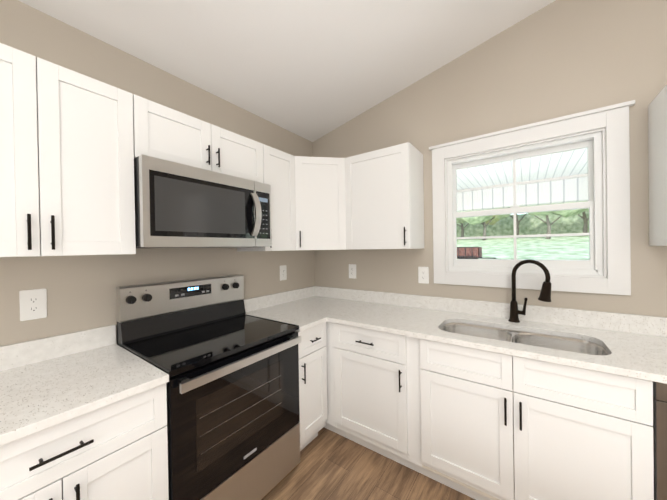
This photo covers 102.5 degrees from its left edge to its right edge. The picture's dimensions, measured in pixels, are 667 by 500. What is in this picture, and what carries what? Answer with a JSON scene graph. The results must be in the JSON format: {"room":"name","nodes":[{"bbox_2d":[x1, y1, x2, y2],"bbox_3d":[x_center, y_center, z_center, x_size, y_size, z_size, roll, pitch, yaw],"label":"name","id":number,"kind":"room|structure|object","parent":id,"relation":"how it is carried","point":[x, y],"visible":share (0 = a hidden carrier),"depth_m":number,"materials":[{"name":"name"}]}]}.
{"room":"kitchen","nodes":[
{"label":"kitchen","id":0,"kind":"room"},
{"bbox_2d":[0,0,314,345],"bbox_3d":[-1.649,0.147,0.939,0.150,2.550,4.750,-1,0,36],"label":"wall","id":1,"kind":"structure","parent":0,"point":[81,292],"depth_m":1.45,"materials":[{"name":"beige paint"}]},
{"bbox_2d":[19,288,46,320],"bbox_3d":[-1.355,0.246,1.210,0.008,0.135,0.082,-1,0,36],"label":"outlet","id":2,"kind":"object","parent":1,"relation":"attached to","point":[33,303],"visible":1,"depth_m":1.21,"materials":[{"name":"white plastic"}]},
{"bbox_2d":[0,43,135,256],"bbox_3d":[-1.228,-0.350,1.093,0.359,0.752,0.609,-1,0,36],"label":"upper cabinet","id":3,"kind":"object","parent":1,"relation":"attached to","point":[66,164],"visible":1,"depth_m":1.06,"materials":[{"name":"white paint"}]},
{"bbox_2d":[133,94,262,182],"bbox_3d":[-0.831,-0.588,1.649,0.359,0.297,0.760,-1,0,36],"label":"upper cabinet","id":4,"kind":"object","parent":1,"relation":"attached to","point":[160,131],"visible":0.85,"depth_m":1.48,"materials":[{"name":"white paint"}]},
{"bbox_2d":[134,155,271,248],"bbox_3d":[-0.785,-0.226,1.622,0.454,0.424,0.754,-1,0,36],"label":"microwave","id":5,"kind":"object","parent":4,"relation":"attached to","point":[178,205],"visible":0.98,"depth_m":1.41,"materials":[{"name":"silver metal"}]},
{"bbox_2d":[237,144,295,251],"bbox_3d":[-0.511,-0.368,2.089,0.359,0.752,0.318,-1,0,36],"label":"upper cabinet","id":6,"kind":"object","parent":1,"relation":"attached to","point":[279,171],"visible":0.56,"depth_m":2.01,"materials":[{"name":"white paint"}]},
{"bbox_2d":[280,265,286,280],"bbox_3d":[-0.460,0.209,2.454,0.008,0.135,0.082,-1,0,36],"label":"outlet","id":7,"kind":"object","parent":1,"relation":"attached to","point":[283,272],"visible":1,"depth_m":2.45,"materials":[{"name":"white plastic"}]},
{"bbox_2d":[18,0,555,141],"bbox_3d":[0.133,-1.599,-0.281,4.500,1.020,4.900,-1,0,36],"label":"ceiling","id":8,"kind":"structure","parent":0,"point":[312,70],"depth_m":1.66,"materials":[{"name":"white paint"}]},
{"bbox_2d":[261,427,474,499],"bbox_3d":[0.181,1.431,-0.262,4.500,0.060,4.900,-1,0,36],"label":"floor","id":9,"kind":"structure","parent":0,"point":[331,465],"depth_m":1.63,"materials":[{"name":"wood"}]},
{"bbox_2d":[0,383,168,499],"bbox_3d":[-1.086,0.975,1.013,0.659,0.876,0.608,-1,0,36],"label":"base cabinet","id":10,"kind":"object","parent":9,"relation":"on","point":[117,450],"visible":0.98,"depth_m":0.91,"materials":[{"name":"white paint"}]},
{"bbox_2d":[0,324,168,445],"bbox_3d":[-1.105,0.469,1.006,0.646,0.132,0.628,-1,0,36],"label":"countertop","id":11,"kind":"structure","parent":10,"relation":"on","point":[47,382],"depth_m":1.05,"materials":[{"name":"stone"}]},
{"bbox_2d":[116,274,300,499],"bbox_3d":[-0.670,0.796,1.557,0.665,1.213,0.759,-1,0,36],"label":"range","id":12,"kind":"object","parent":9,"relation":"on","point":[219,356],"visible":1,"depth_m":1.42,"materials":[{"name":"black metal"}]},
{"bbox_2d":[296,322,327,450],"bbox_3d":[-0.374,0.958,2.003,0.659,0.876,0.298,-1,0,36],"label":"base cabinet","id":13,"kind":"object","parent":9,"relation":"on","point":[312,353],"visible":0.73,"depth_m":1.83,"materials":[{"name":"white paint"}]},
{"bbox_2d":[324,322,412,469],"bbox_3d":[0.116,0.948,2.202,1.220,0.876,0.659,-1,0,36],"label":"base cabinet","id":14,"kind":"object","parent":9,"relation":"on","point":[367,394],"visible":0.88,"depth_m":1.76,"materials":[{"name":"white paint"}]},
{"bbox_2d":[244,259,666,383],"bbox_3d":[0.738,0.391,1.579,2.968,0.649,0.926,-1,0,36],"label":"countertop","id":15,"kind":"structure","parent":14,"relation":"on","point":[629,345],"depth_m":1.66,"materials":[{"name":"stone"}]},
{"bbox_2d":[508,259,551,322],"bbox_3d":[1.214,0.261,1.667,0.219,0.406,0.137,-1,0,36],"label":"faucet","id":16,"kind":"object","parent":15,"relation":"on","point":[545,294],"depth_m":1.70,"materials":[{"name":"black metal"}]},
{"bbox_2d":[407,336,653,499],"bbox_3d":[1.010,0.938,1.558,0.982,0.876,0.659,-1,0,36],"label":"base cabinet","id":17,"kind":"object","parent":9,"relation":"on","point":[485,425],"visible":0.79,"depth_m":1.27,"materials":[{"name":"white paint"}]},
{"bbox_2d":[652,381,666,499],"bbox_3d":[1.649,0.933,1.083,0.598,0.872,0.647,-1,0,36],"label":"dishwasher","id":18,"kind":"object","parent":9,"relation":"on","point":[659,426],"visible":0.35,"depth_m":1.02,"materials":[{"name":"silver metal"}]},
{"bbox_2d":[312,0,666,316],"bbox_3d":[1.540,-0.343,1.655,4.500,3.420,0.150,-1,0,36],"label":"wall","id":19,"kind":"structure","parent":0,"point":[557,59],"depth_m":1.74,"materials":[{"name":"beige paint"}]},
{"bbox_2d":[295,156,345,250],"bbox_3d":[-0.140,-0.376,2.388,0.613,0.752,0.617,-1,0,36],"label":"upper cabinet","id":20,"kind":"object","parent":19,"relation":"attached to","point":[320,204],"visible":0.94,"depth_m":2.17,"materials":[{"name":"white paint"}]},
{"bbox_2d":[349,264,355,278],"bbox_3d":[0.179,0.203,2.545,0.082,0.135,0.008,-1,0,36],"label":"outlet","id":21,"kind":"object","parent":19,"relation":"attached to","point":[352,270],"visible":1,"depth_m":2.54,"materials":[{"name":"white plastic"}]},
{"bbox_2d":[345,142,423,249],"bbox_3d":[0.400,-0.383,2.158,0.540,0.752,0.359,-1,0,36],"label":"upper cabinet","id":22,"kind":"object","parent":19,"relation":"attached to","point":[384,198],"visible":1,"depth_m":2.02,"materials":[{"name":"white paint"}]},
{"bbox_2d":[418,267,428,283],"bbox_3d":[0.723,0.202,2.154,0.082,0.135,0.008,-1,0,36],"label":"outlet","id":23,"kind":"object","parent":19,"relation":"attached to","point":[423,274],"visible":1,"depth_m":2.15,"materials":[{"name":"white plastic"}]},
{"bbox_2d":[244,286,666,336],"bbox_3d":[0.738,0.421,1.579,2.968,0.102,0.926,-1,0,36],"label":"backsplash","id":24,"kind":"structure","parent":19,"relation":"attached to","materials":[{"name":"stone"}]},
{"bbox_2d":[429,100,634,295],"bbox_3d":[1.246,-0.277,1.841,1.097,1.065,0.172,-1,0,36],"label":"window unit","id":25,"kind":"structure","parent":19,"relation":"in","point":[593,204],"depth_m":1.70,"materials":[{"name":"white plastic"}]},
{"bbox_2d":[648,85,666,245],"bbox_3d":[1.838,-0.400,1.124,0.600,0.752,0.359,-1,0,36],"label":"upper cabinet","id":26,"kind":"object","parent":19,"relation":"attached to","point":[657,136],"visible":1,"depth_m":1.34,"materials":[{"name":"white paint"}]},
{"label":"outside","id":27,"kind":"structure","parent":0,"visible":0},
{"bbox_3d":[17.165,1.126,18.376,150.000,0.010,20.500,-1,0,36],"label":"ground","id":28,"kind":"structure","parent":27,"visible":0},
{"bbox_2d":[457,247,495,258],"bbox_3d":[11.768,0.458,22.358,3.100,1.470,2.040,-1,0,36],"label":"trailer","id":29,"kind":"object","parent":28,"relation":"on","point":[471,252],"depth_m":21.86,"materials":[{"name":"red"}]},
{"bbox_3d":[3.177,1.424,2.788,10.500,0.060,3.550,-1,0,36],"label":"floor","id":30,"kind":"structure","parent":0,"visible":0},
{"bbox_2d":[457,148,587,211],"bbox_3d":[3.213,0.052,2.860,10.500,2.680,3.750,-1,0,36],"label":"porch roof","id":31,"kind":"structure","parent":30,"relation":"on","point":[485,175],"depth_m":4.26,"materials":[{"name":"white"}]},
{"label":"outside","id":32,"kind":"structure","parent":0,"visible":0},
{"bbox_2d":[457,235,588,259],"bbox_3d":[35.392,-0.681,43.731,150.000,2.920,42.000,-1,0,36],"label":"ground","id":33,"kind":"structure","parent":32,"point":[551,248],"depth_m":35.09,"materials":[{"name":"green plant"}]},
{"bbox_2d":[456,201,588,239],"bbox_3d":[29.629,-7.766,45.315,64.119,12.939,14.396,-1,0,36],"label":"frame","id":34,"kind":"object","parent":33,"relation":"on","point":[483,219],"depth_m":43.37,"materials":[{"name":"grey wood"}]},
{"bbox_2d":[457,210,588,238],"bbox_3d":[40.592,-4.321,51.014,150.000,5.500,2.000,-1,0,36],"label":"trees","id":35,"kind":"object","parent":33,"relation":"on","point":[560,221],"depth_m":51.75,"materials":[{"name":"green plant"}]}
]}

